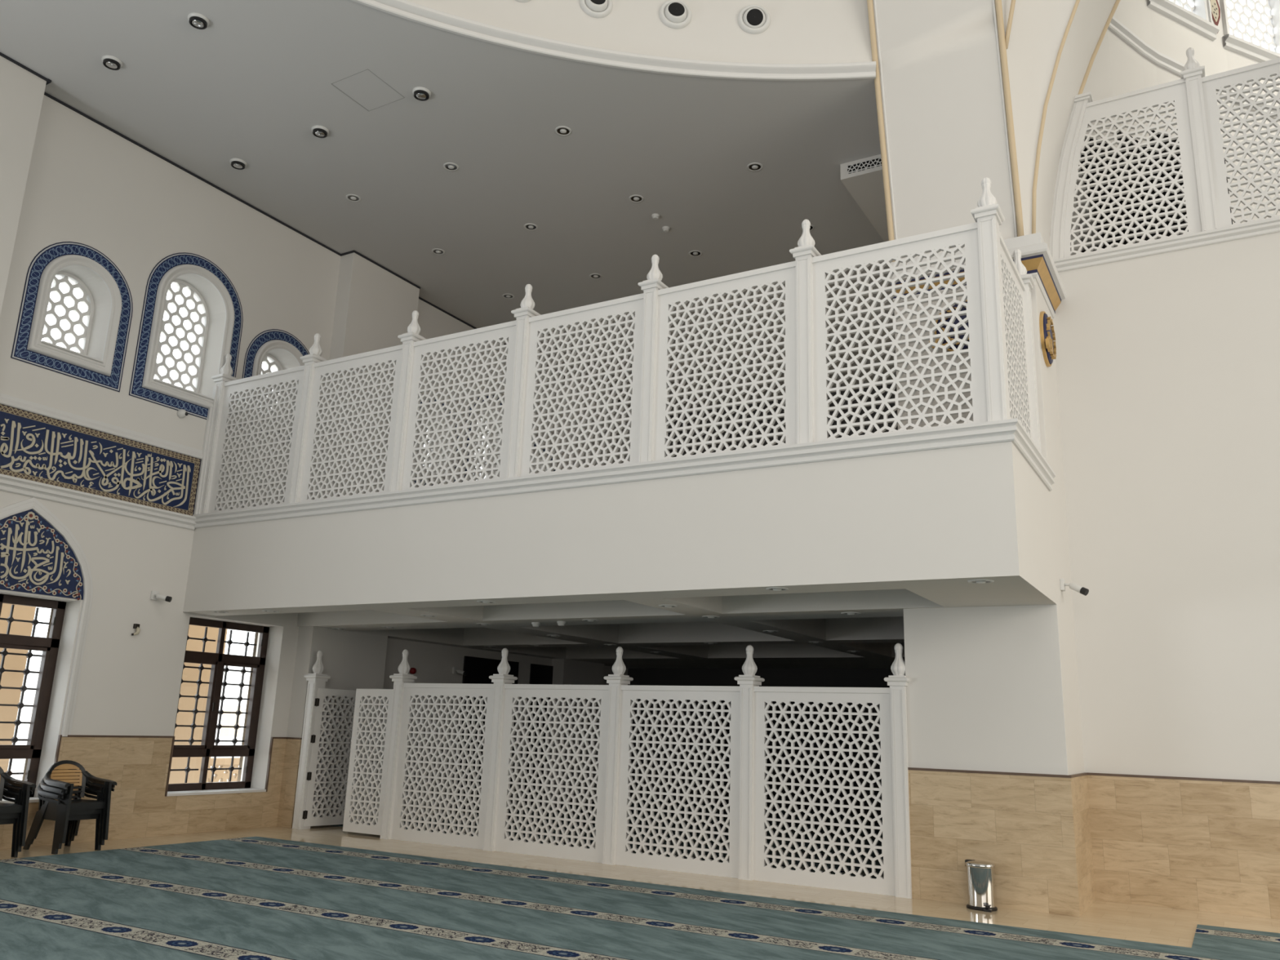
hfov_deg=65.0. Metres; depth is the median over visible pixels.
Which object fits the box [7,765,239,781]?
ground
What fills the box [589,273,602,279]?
recessed light
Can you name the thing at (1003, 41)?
trim
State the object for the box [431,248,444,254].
recessed light
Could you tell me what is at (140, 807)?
wall
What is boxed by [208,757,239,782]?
parapet
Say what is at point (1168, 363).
wall
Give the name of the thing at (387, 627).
recessed light
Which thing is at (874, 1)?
trim
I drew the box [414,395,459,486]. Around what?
window
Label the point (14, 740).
iron grille
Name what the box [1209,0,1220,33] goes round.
ornament
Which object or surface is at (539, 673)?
door
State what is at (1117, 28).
trim
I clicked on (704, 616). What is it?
recessed light
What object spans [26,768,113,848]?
armchair
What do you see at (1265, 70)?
lattice railing
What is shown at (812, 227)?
recessed light
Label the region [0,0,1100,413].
ceiling
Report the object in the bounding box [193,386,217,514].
trim
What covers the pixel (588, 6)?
air nozzle
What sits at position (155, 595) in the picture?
security camera
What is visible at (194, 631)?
column
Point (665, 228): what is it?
smoke detector
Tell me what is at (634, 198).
recessed light
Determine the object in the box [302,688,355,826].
screen door
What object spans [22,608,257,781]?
wall
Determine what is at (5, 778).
armchair
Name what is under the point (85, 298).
grille
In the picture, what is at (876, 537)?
balcony
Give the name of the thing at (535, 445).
window
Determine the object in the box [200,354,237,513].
railing post
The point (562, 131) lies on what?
recessed light
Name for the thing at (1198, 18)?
window
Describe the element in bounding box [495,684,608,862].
lattice screen
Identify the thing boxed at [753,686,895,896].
lattice screen
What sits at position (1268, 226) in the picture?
trim
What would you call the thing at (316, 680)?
post
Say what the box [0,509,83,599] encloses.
panel
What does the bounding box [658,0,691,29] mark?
air nozzle
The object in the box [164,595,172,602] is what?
hood
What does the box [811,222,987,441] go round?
lattice railing
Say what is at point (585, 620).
recessed light
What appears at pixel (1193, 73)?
railing post
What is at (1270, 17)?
grille
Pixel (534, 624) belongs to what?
smoke detector
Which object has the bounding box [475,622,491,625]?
recessed light
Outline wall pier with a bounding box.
[893,278,1084,775]
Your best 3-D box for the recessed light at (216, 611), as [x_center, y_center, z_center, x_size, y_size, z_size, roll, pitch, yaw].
[-5.703,1.800,13.645,0.221,0.022,0.221,-6,-16,30]
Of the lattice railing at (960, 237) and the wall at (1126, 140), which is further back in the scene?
the wall at (1126, 140)
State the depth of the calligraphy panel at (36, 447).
12.92 m
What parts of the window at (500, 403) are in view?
frame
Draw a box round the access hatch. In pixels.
[331,68,404,111]
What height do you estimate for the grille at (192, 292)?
1.750 m
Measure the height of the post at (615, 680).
2.570 m
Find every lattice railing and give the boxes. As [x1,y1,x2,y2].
[208,365,304,512]
[299,344,402,502]
[401,320,515,490]
[520,293,643,476]
[653,261,796,460]
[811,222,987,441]
[999,231,1032,439]
[1064,78,1201,257]
[1201,57,1279,228]
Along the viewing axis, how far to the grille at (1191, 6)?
15.21 m
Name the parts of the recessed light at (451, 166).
bulb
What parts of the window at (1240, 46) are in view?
sill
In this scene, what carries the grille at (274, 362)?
attached to the window at (257, 351)
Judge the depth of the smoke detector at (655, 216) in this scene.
15.35 m
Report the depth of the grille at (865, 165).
13.66 m
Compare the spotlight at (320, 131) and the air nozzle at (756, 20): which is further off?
the spotlight at (320, 131)
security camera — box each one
[150,590,172,602]
[452,666,467,675]
[1059,578,1088,595]
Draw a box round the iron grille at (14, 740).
[0,604,48,776]
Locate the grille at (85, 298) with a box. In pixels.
[41,275,90,353]
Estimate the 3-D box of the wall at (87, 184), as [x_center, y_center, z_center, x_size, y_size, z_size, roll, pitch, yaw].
[-7.759,-0.424,12.322,0.620,9.800,29.000,-6,-16,30]
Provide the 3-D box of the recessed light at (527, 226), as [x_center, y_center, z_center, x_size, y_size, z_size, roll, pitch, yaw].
[-1.723,-3.989,15.869,0.221,0.022,0.221,-6,-16,30]
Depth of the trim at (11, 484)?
12.83 m
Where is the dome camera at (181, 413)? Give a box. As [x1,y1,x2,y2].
[177,408,188,417]
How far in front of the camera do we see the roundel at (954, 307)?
11.25 m
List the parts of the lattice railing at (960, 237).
rail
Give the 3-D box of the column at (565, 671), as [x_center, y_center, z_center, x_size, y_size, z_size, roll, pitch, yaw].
[-1.280,2.312,22.241,0.330,9.230,1.600,-6,-16,30]
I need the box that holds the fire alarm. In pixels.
[409,667,416,674]
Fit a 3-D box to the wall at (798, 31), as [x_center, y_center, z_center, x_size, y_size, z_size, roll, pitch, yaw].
[1.343,-9.285,3.144,18.941,4.390,18.269,-6,-16,30]
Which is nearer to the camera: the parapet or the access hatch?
the access hatch
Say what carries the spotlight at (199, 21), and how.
attached to the ceiling
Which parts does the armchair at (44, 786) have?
leg, armrest, leg, frame, leg, armrest, leg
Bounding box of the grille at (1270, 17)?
[1226,0,1276,50]
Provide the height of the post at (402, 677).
2.570 m
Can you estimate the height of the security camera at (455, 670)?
0.161 m
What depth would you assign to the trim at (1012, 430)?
10.29 m
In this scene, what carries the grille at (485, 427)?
attached to the window at (500, 403)
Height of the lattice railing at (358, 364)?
1.970 m
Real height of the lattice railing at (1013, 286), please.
1.970 m
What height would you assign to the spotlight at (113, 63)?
0.070 m
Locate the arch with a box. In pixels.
[1035,0,1115,249]
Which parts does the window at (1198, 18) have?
frame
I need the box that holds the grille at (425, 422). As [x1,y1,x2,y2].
[419,422,431,470]
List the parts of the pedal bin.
lid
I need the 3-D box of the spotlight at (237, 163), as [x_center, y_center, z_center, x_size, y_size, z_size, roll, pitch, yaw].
[-5.717,-4.484,14.292,0.230,0.070,0.230,-6,-16,30]
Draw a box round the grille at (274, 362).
[259,355,280,419]
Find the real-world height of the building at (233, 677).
4.000 m
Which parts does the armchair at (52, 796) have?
leg, armrest, leg, frame, leg, armrest, leg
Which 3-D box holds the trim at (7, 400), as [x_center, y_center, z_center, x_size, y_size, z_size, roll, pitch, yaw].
[-7.001,-0.698,13.040,0.034,0.132,3.140,-6,-16,30]
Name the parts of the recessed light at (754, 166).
bulb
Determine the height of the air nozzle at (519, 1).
0.400 m
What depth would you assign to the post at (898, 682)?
10.48 m
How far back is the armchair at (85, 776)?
11.75 m
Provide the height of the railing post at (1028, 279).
2.443 m
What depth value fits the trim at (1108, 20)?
12.49 m
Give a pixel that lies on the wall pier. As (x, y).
(988, 688)
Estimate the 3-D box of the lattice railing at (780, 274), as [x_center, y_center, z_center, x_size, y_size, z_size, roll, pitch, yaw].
[0.882,-1.192,10.425,1.625,1.970,0.089,-6,-16,30]
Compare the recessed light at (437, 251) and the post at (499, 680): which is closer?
the post at (499, 680)
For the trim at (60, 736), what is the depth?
13.37 m
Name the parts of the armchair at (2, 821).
armrest, leg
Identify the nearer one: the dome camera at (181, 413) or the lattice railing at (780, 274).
the lattice railing at (780, 274)
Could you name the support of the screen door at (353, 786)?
attached to the post at (402, 677)
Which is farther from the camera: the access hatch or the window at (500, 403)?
the window at (500, 403)
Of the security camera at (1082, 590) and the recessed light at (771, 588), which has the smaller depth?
the recessed light at (771, 588)
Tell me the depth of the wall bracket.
13.18 m
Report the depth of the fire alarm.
17.53 m
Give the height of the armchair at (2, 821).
0.870 m
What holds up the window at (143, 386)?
in the wall at (87, 184)
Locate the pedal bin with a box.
[964,859,997,912]
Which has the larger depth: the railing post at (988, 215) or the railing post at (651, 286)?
the railing post at (651, 286)
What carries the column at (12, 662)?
on the ground
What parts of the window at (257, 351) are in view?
frame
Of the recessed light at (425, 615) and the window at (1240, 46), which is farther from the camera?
the window at (1240, 46)
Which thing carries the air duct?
attached to the ceiling
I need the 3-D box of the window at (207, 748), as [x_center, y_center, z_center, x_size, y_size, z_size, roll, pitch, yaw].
[-6.048,3.234,14.428,0.486,2.411,1.632,-6,-16,30]
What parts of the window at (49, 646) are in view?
sill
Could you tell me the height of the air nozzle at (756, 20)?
0.400 m
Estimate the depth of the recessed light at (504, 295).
18.47 m
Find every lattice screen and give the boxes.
[391,683,493,849]
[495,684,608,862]
[615,684,739,878]
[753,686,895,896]
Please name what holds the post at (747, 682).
on the floor
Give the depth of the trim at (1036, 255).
11.27 m
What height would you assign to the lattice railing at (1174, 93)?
2.018 m
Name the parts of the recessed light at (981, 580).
bulb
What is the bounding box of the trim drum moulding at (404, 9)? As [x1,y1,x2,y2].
[351,0,875,80]
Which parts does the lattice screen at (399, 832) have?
rail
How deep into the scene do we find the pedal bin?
9.66 m
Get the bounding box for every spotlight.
[101,55,122,70]
[187,13,209,29]
[229,158,246,169]
[311,125,328,137]
[412,86,431,101]
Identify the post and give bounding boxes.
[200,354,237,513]
[288,333,327,503]
[292,650,330,829]
[380,648,417,839]
[388,310,426,491]
[482,648,517,851]
[506,284,541,478]
[601,646,633,864]
[637,254,668,462]
[734,644,764,880]
[789,219,821,444]
[884,643,911,898]
[970,177,1010,421]
[1013,248,1041,453]
[1049,91,1093,259]
[1180,47,1218,231]
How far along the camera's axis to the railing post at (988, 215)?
9.08 m
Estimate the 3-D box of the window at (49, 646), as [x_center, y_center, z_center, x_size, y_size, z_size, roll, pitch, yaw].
[-7.620,1.961,11.911,0.487,3.581,1.876,-6,-16,30]
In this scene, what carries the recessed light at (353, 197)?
in the ceiling
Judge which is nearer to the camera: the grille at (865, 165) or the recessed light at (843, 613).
the recessed light at (843, 613)
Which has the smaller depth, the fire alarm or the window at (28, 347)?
the window at (28, 347)
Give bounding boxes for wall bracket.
[131,623,140,635]
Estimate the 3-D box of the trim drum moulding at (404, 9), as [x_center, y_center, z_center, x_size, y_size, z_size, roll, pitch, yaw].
[1.276,-7.244,2.643,18.941,0.205,18.269,-6,-16,30]
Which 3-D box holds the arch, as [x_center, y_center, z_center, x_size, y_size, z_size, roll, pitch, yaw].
[6.433,-4.958,11.252,3.904,4.600,1.220,-6,-16,30]
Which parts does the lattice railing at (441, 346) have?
rail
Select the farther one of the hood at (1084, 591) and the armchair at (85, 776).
the armchair at (85, 776)
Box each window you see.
[0,497,93,803]
[10,241,133,391]
[128,252,243,419]
[166,617,269,796]
[237,328,310,444]
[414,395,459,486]
[461,395,502,482]
[533,441,555,471]
[1147,0,1219,40]
[1219,0,1279,62]
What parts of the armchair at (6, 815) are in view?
armrest, leg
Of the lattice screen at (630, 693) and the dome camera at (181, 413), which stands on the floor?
the lattice screen at (630, 693)
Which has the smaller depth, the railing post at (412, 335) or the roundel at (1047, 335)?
the roundel at (1047, 335)
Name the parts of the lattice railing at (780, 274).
rail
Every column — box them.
[0,603,35,772]
[168,624,227,783]
[546,377,614,804]
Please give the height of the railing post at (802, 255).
2.443 m
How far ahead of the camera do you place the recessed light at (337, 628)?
15.60 m
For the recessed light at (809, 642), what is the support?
in the balcony
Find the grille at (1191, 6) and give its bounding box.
[1170,0,1195,13]
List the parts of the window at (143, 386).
sill, frame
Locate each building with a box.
[8,666,39,766]
[211,665,250,757]
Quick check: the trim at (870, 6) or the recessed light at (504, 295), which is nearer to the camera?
the trim at (870, 6)
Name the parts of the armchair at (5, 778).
frame, seat, armrest, leg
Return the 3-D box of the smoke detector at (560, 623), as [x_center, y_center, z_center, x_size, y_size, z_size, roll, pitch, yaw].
[-1.052,1.924,13.444,0.120,0.060,0.120,-6,-16,30]
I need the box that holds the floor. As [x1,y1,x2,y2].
[0,801,1279,947]
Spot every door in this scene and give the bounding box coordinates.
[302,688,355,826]
[342,688,393,835]
[453,656,519,811]
[523,663,553,805]
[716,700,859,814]
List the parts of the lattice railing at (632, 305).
rail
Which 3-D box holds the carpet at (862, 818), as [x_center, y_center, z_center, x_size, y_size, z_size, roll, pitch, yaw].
[1.420,5.834,16.879,8.800,0.010,9.200,-6,-16,30]
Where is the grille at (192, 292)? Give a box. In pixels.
[154,282,205,391]
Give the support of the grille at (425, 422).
attached to the window at (453, 441)
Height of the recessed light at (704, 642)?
0.022 m
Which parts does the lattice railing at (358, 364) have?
rail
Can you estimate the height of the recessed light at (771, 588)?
0.022 m
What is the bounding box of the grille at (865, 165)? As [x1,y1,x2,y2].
[847,157,881,173]
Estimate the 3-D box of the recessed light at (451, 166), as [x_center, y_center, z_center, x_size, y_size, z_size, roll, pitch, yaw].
[-2.674,-4.425,14.223,0.221,0.022,0.221,-6,-16,30]
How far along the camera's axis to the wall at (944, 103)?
11.56 m
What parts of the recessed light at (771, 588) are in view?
bulb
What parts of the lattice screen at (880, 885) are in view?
rail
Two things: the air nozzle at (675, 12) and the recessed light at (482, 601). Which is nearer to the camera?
the recessed light at (482, 601)
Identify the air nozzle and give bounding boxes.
[515,0,531,2]
[579,0,613,17]
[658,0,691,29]
[737,4,770,34]
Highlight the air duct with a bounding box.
[840,154,888,241]
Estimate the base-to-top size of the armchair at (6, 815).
0.870 m
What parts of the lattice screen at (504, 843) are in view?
rail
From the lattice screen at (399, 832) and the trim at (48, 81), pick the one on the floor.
the lattice screen at (399, 832)
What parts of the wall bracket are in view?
plate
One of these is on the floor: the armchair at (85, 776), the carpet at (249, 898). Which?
the carpet at (249, 898)
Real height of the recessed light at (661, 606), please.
0.022 m
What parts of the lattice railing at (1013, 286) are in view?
rail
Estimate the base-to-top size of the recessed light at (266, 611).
0.022 m
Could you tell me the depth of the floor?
10.35 m
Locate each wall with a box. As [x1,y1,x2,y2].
[0,55,419,848]
[0,94,631,815]
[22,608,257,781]
[406,0,872,63]
[627,379,897,816]
[872,0,1075,258]
[908,769,1279,919]
[1053,0,1279,781]
[1080,130,1232,252]
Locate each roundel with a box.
[928,299,968,351]
[1039,311,1056,367]
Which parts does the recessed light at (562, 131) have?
bulb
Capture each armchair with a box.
[0,766,35,846]
[0,782,32,852]
[0,788,21,857]
[22,777,103,854]
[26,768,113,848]
[30,760,116,843]
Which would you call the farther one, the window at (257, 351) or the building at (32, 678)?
the building at (32, 678)
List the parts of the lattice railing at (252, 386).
rail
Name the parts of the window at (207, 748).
handle, sill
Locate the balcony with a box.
[182,441,1057,668]
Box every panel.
[0,404,201,515]
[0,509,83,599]
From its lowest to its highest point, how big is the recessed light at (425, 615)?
0.022 m
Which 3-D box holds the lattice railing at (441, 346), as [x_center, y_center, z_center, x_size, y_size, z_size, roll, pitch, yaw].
[-2.178,-0.865,12.171,1.650,1.970,0.089,-6,-16,30]
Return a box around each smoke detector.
[531,622,540,626]
[556,621,565,626]
[651,213,659,219]
[662,226,669,232]
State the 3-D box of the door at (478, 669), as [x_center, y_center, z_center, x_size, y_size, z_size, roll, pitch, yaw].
[-2.886,4.825,19.158,0.090,2.780,1.650,-6,-16,30]
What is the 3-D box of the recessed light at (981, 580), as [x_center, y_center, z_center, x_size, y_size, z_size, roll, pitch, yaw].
[2.982,0.895,8.790,0.221,0.022,0.221,-6,-16,30]
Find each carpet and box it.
[0,836,1279,959]
[333,798,884,878]
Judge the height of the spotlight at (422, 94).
0.070 m
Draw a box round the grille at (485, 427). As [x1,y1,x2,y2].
[472,417,488,480]
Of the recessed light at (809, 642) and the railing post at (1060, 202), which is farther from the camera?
the recessed light at (809, 642)
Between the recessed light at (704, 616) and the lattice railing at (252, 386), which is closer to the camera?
the recessed light at (704, 616)
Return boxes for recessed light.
[211,610,228,613]
[262,609,279,612]
[331,627,346,630]
[346,194,360,201]
[381,626,396,628]
[420,614,437,617]
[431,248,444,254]
[443,162,458,171]
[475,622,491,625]
[476,600,496,603]
[502,293,514,298]
[524,223,537,230]
[555,125,571,136]
[582,618,599,622]
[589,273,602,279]
[629,195,644,202]
[658,604,678,608]
[688,250,702,256]
[702,615,719,618]
[703,642,717,644]
[746,162,762,171]
[763,630,778,632]
[765,586,788,591]
[800,224,814,231]
[808,641,823,643]
[840,612,860,615]
[846,650,860,652]
[967,578,994,583]
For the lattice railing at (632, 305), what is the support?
attached to the railing post at (522, 314)
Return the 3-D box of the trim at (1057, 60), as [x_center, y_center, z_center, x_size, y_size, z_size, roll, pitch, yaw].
[6.132,-5.104,10.739,3.946,4.622,0.042,-6,-16,30]
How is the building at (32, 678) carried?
on the ground
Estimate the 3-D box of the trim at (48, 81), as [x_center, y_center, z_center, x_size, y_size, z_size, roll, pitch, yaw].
[-6.236,-4.404,14.767,0.340,0.029,18.850,-6,-16,30]
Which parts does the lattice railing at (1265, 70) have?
rail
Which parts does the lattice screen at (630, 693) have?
rail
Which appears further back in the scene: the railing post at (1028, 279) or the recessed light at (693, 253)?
the recessed light at (693, 253)
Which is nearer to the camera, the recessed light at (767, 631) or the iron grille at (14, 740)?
the iron grille at (14, 740)
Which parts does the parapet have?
frame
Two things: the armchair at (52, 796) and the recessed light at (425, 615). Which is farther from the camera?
the recessed light at (425, 615)
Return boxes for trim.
[0,52,564,377]
[0,392,203,459]
[0,473,196,529]
[53,734,302,796]
[192,417,1055,528]
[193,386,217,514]
[866,0,895,262]
[873,0,1017,239]
[890,231,1066,318]
[907,767,1279,784]
[995,0,1023,236]
[1031,0,1079,233]
[1053,217,1279,272]
[1078,0,1119,94]
[1107,16,1277,119]
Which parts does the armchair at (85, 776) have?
leg, armrest, frame, leg, leg, seat, armrest, leg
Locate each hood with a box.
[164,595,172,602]
[1080,586,1088,595]
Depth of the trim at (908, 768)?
10.18 m
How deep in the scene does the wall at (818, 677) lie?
22.53 m
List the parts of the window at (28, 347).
sill, frame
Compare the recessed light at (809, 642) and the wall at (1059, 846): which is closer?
the wall at (1059, 846)
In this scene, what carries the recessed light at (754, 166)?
in the ceiling
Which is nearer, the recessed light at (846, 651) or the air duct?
the air duct

